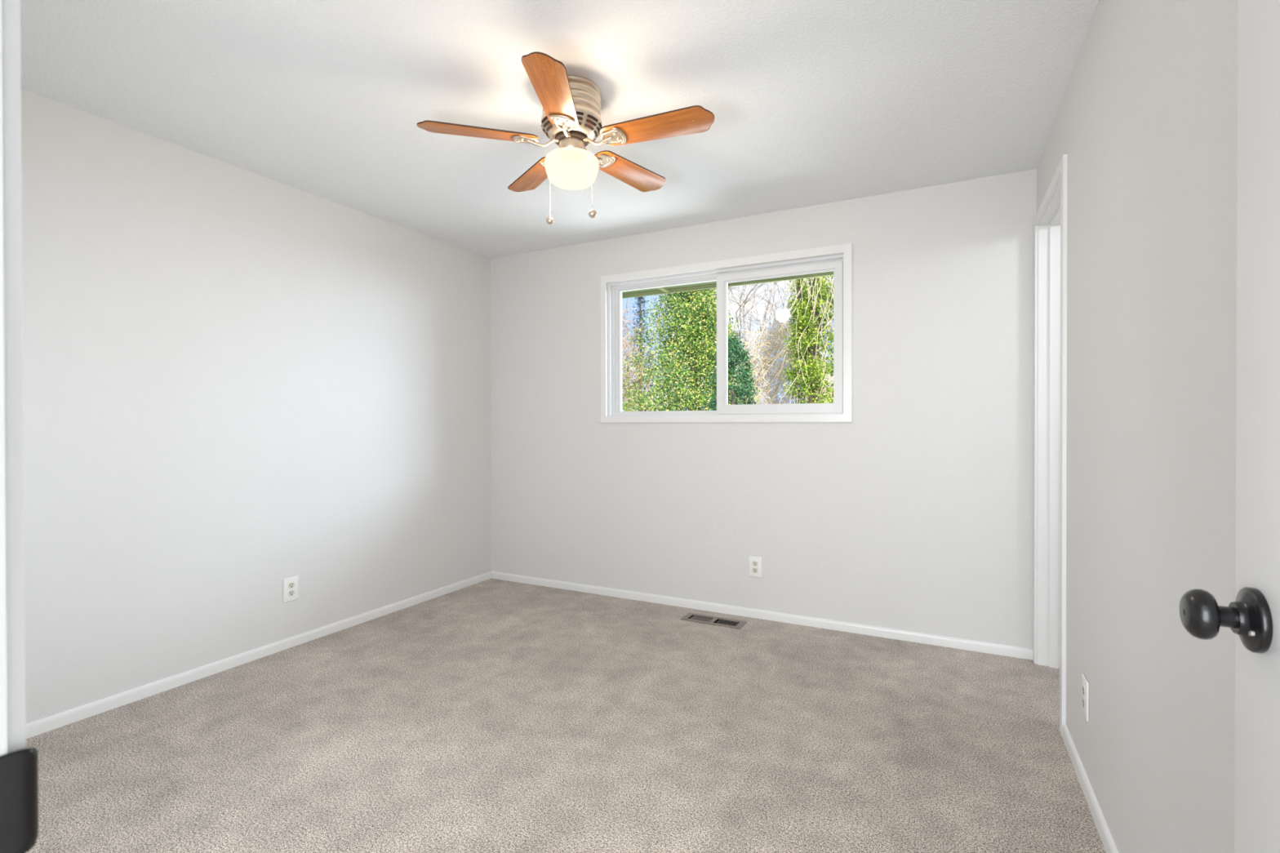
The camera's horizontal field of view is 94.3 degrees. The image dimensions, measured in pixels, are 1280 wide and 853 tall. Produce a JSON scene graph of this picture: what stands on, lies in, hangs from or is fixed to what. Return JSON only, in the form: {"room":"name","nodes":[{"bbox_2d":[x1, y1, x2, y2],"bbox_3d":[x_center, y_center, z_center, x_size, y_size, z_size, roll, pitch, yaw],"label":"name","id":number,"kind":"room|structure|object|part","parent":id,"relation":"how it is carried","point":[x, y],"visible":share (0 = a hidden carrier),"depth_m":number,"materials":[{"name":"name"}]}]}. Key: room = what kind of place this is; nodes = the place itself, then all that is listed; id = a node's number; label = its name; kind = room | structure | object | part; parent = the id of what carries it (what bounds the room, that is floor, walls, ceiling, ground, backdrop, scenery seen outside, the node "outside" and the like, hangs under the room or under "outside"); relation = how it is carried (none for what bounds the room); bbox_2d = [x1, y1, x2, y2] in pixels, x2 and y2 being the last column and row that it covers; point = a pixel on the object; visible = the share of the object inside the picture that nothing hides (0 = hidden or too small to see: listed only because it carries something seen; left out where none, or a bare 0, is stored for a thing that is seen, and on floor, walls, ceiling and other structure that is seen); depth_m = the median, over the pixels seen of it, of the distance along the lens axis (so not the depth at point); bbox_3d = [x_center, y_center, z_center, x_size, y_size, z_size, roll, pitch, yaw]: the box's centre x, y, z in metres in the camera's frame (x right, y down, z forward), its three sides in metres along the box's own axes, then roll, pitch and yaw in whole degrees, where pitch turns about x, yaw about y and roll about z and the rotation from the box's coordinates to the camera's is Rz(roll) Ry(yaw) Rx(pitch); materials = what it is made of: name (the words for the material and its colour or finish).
{"room":"empty bedroom","nodes":[
{"label":"empty bedroom","id":0,"kind":"room"},
{"bbox_2d":[21,88,491,724],"bbox_3d":[-1.973,-0.052,3.071,0.150,2.440,3.675,0,0,27],"label":"wall","id":1,"kind":"structure","parent":0,"point":[237,382],"depth_m":2.83,"materials":[{"name":"white paint"}]},
{"bbox_2d":[26,571,491,738],"bbox_3d":[-1.906,1.142,3.027,0.012,0.052,3.383,0,0,27],"label":"baseboard","id":2,"kind":"structure","parent":1,"relation":"attached to","point":[42,726],"depth_m":2.83,"materials":[{"name":"white wood"}]},
{"bbox_2d":[283,575,298,602],"bbox_3d":[-1.847,0.861,3.146,0.008,0.125,0.081,0,0,27],"label":"wall outlet","id":3,"kind":"object","parent":1,"relation":"attached to","point":[291,585],"visible":1,"depth_m":3.14,"materials":[{"name":"white plastic"}]},
{"bbox_2d":[288,590,294,595],"bbox_3d":[-1.845,0.882,3.144,0.002,0.028,0.034,0,0,27],"label":"receptacle","id":4,"kind":"object","parent":3,"relation":"attached to","point":[291,593],"depth_m":3.14,"materials":[{"name":"white plastic"}]},
{"bbox_2d":[288,582,294,588],"bbox_3d":[-1.845,0.841,3.144,0.002,0.028,0.034,0,0,27],"label":"receptacle","id":5,"kind":"object","parent":3,"relation":"attached to","point":[291,584],"depth_m":3.14,"materials":[{"name":"white plastic"}]},
{"bbox_2d":[20,0,1098,258],"bbox_3d":[0.073,-1.338,0.908,5.900,0.150,5.700,0,0,27],"label":"ceiling","id":6,"kind":"structure","parent":0,"point":[811,102],"depth_m":2.23,"materials":[{"name":"white paint"}]},
{"bbox_2d":[417,51,714,224],"bbox_3d":[-0.222,-1.021,2.254,1.033,0.498,1.050,0,0,27],"label":"ceiling fan","id":7,"kind":"object","parent":6,"relation":"hanging from","point":[571,117],"visible":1,"depth_m":2.17,"materials":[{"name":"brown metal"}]},
{"bbox_3d":[-0.588,-1.073,2.166,0.425,0.006,0.132,0,11,-15],"label":"blade","id":8,"kind":"part","parent":7,"relation":"part of","materials":[{"name":"brown wood"}]},
{"bbox_3d":[-0.444,-1.075,2.540,0.132,0.006,0.425,-13,7,-32],"label":"blade","id":9,"kind":"part","parent":7,"relation":"part of","materials":[{"name":"brown wood"}]},
{"bbox_3d":[-0.325,-0.931,2.300,0.064,0.227,0.005,0,0,32],"label":"pull chain","id":10,"kind":"part","parent":7,"relation":"part of","materials":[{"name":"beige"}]},
{"bbox_3d":[-0.350,-0.805,2.316,0.031,0.030,0.031,0,0,27],"label":"pull knob","id":11,"kind":"part","parent":7,"relation":"part of","materials":[{"name":"silver metal"}]},
{"bbox_3d":[-0.277,-1.072,1.914,0.132,0.006,0.425,11,1,3],"label":"blade","id":12,"kind":"part","parent":7,"relation":"part of","materials":[{"name":"brown wood"}]},
{"bbox_3d":[-0.259,-0.971,2.255,0.205,0.110,0.205,0,0,27],"label":"lamp shade","id":13,"kind":"part","parent":7,"relation":"part of","materials":[{"name":"white glass"}]},
{"bbox_3d":[-0.192,-0.922,2.216,0.008,0.245,0.068,0,0,-32],"label":"pull chain","id":14,"kind":"part","parent":7,"relation":"part of","materials":[{"name":"beige"}]},
{"bbox_3d":[-0.175,-0.786,2.189,0.031,0.030,0.031,0,0,27],"label":"pull knob","id":15,"kind":"part","parent":7,"relation":"part of","materials":[{"name":"silver metal"}]},
{"bbox_3d":[-0.044,-1.076,2.518,0.132,0.006,0.425,-14,-8,38],"label":"blade","id":16,"kind":"part","parent":7,"relation":"part of","materials":[{"name":"brown wood"}]},
{"bbox_3d":[0.059,-1.074,2.132,0.425,0.006,0.132,0,-11,21],"label":"blade","id":17,"kind":"part","parent":7,"relation":"part of","materials":[{"name":"brown wood"}]},
{"bbox_2d":[26,578,1106,852],"bbox_3d":[0.077,1.227,0.923,5.900,0.100,5.700,0,0,27],"label":"floor","id":18,"kind":"structure","parent":0,"point":[491,715],"depth_m":2.19,"materials":[{"name":"beige carpet"}]},
{"bbox_2d":[680,612,746,629],"bbox_3d":[0.439,1.208,3.546,0.369,0.104,0.136,0,0,27],"label":"floor vent","id":19,"kind":"object","parent":18,"relation":"in","point":[719,621],"visible":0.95,"depth_m":3.55,"materials":[{"name":"beige metal"}]},
{"bbox_2d":[490,168,1036,648],"bbox_3d":[1.424,-0.059,3.315,5.679,2.440,0.150,0,0,27],"label":"wall","id":20,"kind":"structure","parent":0,"point":[914,513],"depth_m":3.41,"materials":[{"name":"white paint"}]},
{"bbox_2d":[600,243,852,422],"bbox_3d":[0.490,-0.528,3.764,1.638,1.003,0.134,0,0,27],"label":"window","id":21,"kind":"structure","parent":20,"relation":"in","point":[837,259],"depth_m":3.68,"materials":[{"name":"white plastic"}]},
{"bbox_3d":[0.193,-0.520,3.942,0.794,0.865,0.039,0,0,27],"label":"fixed sash","id":22,"kind":"part","parent":21,"relation":"part of","materials":[{"name":"clear glass"}]},
{"bbox_3d":[0.823,-0.511,3.568,0.756,0.866,0.028,0,0,27],"label":"sliding sash","id":23,"kind":"part","parent":21,"relation":"part of","materials":[{"name":"white plastic"}]},
{"bbox_2d":[622,271,833,298],"bbox_3d":[0.886,-1.108,3.932,10.000,0.188,0.472,0,0,27],"label":"roof eave","id":24,"kind":"object","parent":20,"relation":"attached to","point":[709,285],"visible":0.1,"depth_m":4.39,"materials":[{"name":"green paint"}]},
{"bbox_2d":[748,555,761,577],"bbox_3d":[0.699,0.851,3.602,0.081,0.125,0.008,0,0,27],"label":"wall outlet","id":25,"kind":"object","parent":20,"relation":"attached to","point":[754,562],"visible":1,"depth_m":3.60,"materials":[{"name":"white plastic"}]},
{"bbox_2d":[752,568,758,573],"bbox_3d":[0.698,0.872,3.600,0.034,0.028,0.002,0,0,27],"label":"receptacle","id":26,"kind":"object","parent":25,"relation":"attached to","point":[754,570],"depth_m":3.60,"materials":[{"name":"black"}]},
{"bbox_2d":[752,560,758,565],"bbox_3d":[0.698,0.831,3.600,0.034,0.028,0.002,0,0,27],"label":"receptacle","id":27,"kind":"object","parent":25,"relation":"attached to","point":[754,562],"depth_m":3.60,"materials":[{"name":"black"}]},
{"bbox_2d":[491,571,1032,660],"bbox_3d":[0.410,1.134,3.750,3.479,0.052,0.012,0,0,27],"label":"baseboard","id":28,"kind":"structure","parent":20,"relation":"attached to","point":[898,634],"depth_m":3.50,"materials":[{"name":"white wood"}]},
{"bbox_2d":[1036,0,1237,852],"bbox_3d":[1.221,-0.047,1.355,0.120,2.440,3.525,0,0,27],"label":"wall","id":29,"kind":"structure","parent":0,"point":[1145,123],"depth_m":1.30,"materials":[{"name":"white paint"}]},
{"bbox_2d":[1032,154,1066,736],"bbox_3d":[1.833,0.073,2.557,0.143,2.184,0.808,0,0,27],"label":"door frame","id":30,"kind":"structure","parent":29,"relation":"attached to","point":[1050,222],"depth_m":2.86,"materials":[{"name":"white wood"}]},
{"bbox_2d":[1081,673,1088,721],"bbox_3d":[1.431,0.871,1.911,0.008,0.125,0.081,0,0,27],"label":"wall outlet","id":31,"kind":"object","parent":29,"relation":"attached to","point":[1085,684],"visible":1,"depth_m":1.90,"materials":[{"name":"white plastic"}]},
{"bbox_2d":[1082,697,1084,708],"bbox_3d":[1.429,0.891,1.913,0.002,0.028,0.034,0,0,27],"label":"receptacle","id":32,"kind":"object","parent":31,"relation":"attached to","point":[1083,699],"depth_m":1.91,"materials":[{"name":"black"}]},
{"bbox_2d":[1082,685,1084,696],"bbox_3d":[1.429,0.850,1.913,0.002,0.028,0.034,0,0,27],"label":"receptacle","id":33,"kind":"object","parent":31,"relation":"attached to","point":[1083,686],"depth_m":1.91,"materials":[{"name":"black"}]},
{"bbox_2d":[1062,724,1118,852],"bbox_3d":[1.006,1.149,1.083,0.012,0.052,2.570,0,0,27],"label":"baseboard","id":34,"kind":"structure","parent":29,"relation":"attached to","point":[1109,846],"depth_m":1.83,"materials":[{"name":"white"}]},
{"bbox_3d":[-1.156,-0.039,0.669,3.490,2.440,0.120,0,0,27],"label":"wall","id":35,"kind":"structure","parent":0,"visible":0},
{"bbox_2d":[0,0,38,852],"bbox_3d":[-0.048,0.132,0.107,0.856,2.100,0.146,0,0,27],"label":"door frame","id":36,"kind":"structure","parent":35,"relation":"attached to","point":[19,765],"depth_m":0.33,"materials":[{"name":"white wood"}]},
{"bbox_3d":[-0.019,0.132,0.163,0.856,2.100,0.011,0,0,27],"label":"casing","id":37,"kind":"part","parent":36,"relation":"part of","materials":[{"name":"white wood"}]},
{"bbox_3d":[-0.353,0.210,0.317,0.006,0.060,0.051,0,0,21],"label":"strike plate","id":38,"kind":"part","parent":36,"relation":"part of","materials":[{"name":"black metal"}]},
{"bbox_2d":[1179,0,1279,852],"bbox_3d":[0.467,0.151,0.319,0.091,2.022,0.702,0,0,26],"label":"door","id":39,"kind":"structure","parent":35,"relation":"in","point":[1254,616],"depth_m":0.58,"materials":[{"name":"white paint"}]},
{"bbox_3d":[0.575,0.190,0.600,0.039,0.049,0.049,0,0,27],"label":"knob","id":40,"kind":"part","parent":39,"relation":"part of","materials":[{"name":"black metal"}]},
{"label":"outside","id":41,"kind":"structure","parent":0,"visible":0},
{"bbox_3d":[16.759,1.488,32.821,90.000,0.150,66.315,0,0,27],"label":"ground","id":42,"kind":"structure","parent":41,"visible":0},
{"bbox_2d":[622,296,656,409],"bbox_3d":[-0.188,-2.711,28.613,2.462,8.355,3.079,0,0,15],"label":"fir tree","id":43,"kind":"object","parent":42,"relation":"on","point":[639,302],"visible":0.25,"depth_m":28.52,"materials":[{"name":"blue plant"}]},
{"bbox_2d":[622,297,673,411],"bbox_3d":[-0.781,-0.756,14.150,3.239,5.755,2.957,0,0,12],"label":"thicket","id":44,"kind":"object","parent":42,"relation":"on","point":[626,344],"visible":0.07,"depth_m":14.02,"materials":[{"name":"beige plant"}]},
{"bbox_2d":[622,288,767,411],"bbox_3d":[0.512,-0.954,8.880,3.326,5.073,3.087,0,0,-29],"label":"tree","id":45,"kind":"object","parent":42,"relation":"on","point":[699,357],"visible":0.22,"depth_m":8.55,"materials":[{"name":"green plant"}]},
{"bbox_2d":[622,275,833,406],"bbox_3d":[3.689,-3.403,19.855,12.069,9.837,10.425,0,0,-7],"label":"bare tree","id":46,"kind":"object","parent":42,"relation":"on","point":[754,286],"visible":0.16,"depth_m":18.85,"materials":[{"name":"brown plant"}]},
{"bbox_2d":[705,334,759,410],"bbox_3d":[0.960,0.313,6.231,0.805,2.563,0.782,0,0,-30],"label":"evergreen shrub","id":47,"kind":"object","parent":42,"relation":"on","point":[734,350],"visible":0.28,"depth_m":6.17,"materials":[{"name":"green plant"}]},
{"bbox_2d":[728,298,833,404],"bbox_3d":[3.222,-0.360,13.401,3.965,4.902,2.739,0,0,33],"label":"thicket","id":48,"kind":"object","parent":42,"relation":"on","point":[775,335],"visible":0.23,"depth_m":13.18,"materials":[{"name":"beige plant"}]},
{"bbox_2d":[762,275,833,404],"bbox_3d":[3.200,-1.494,10.691,2.089,6.527,1.895,0,0,32],"label":"tree","id":49,"kind":"object","parent":42,"relation":"on","point":[806,338],"visible":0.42,"depth_m":10.60,"materials":[{"name":"green plant"}]}
]}

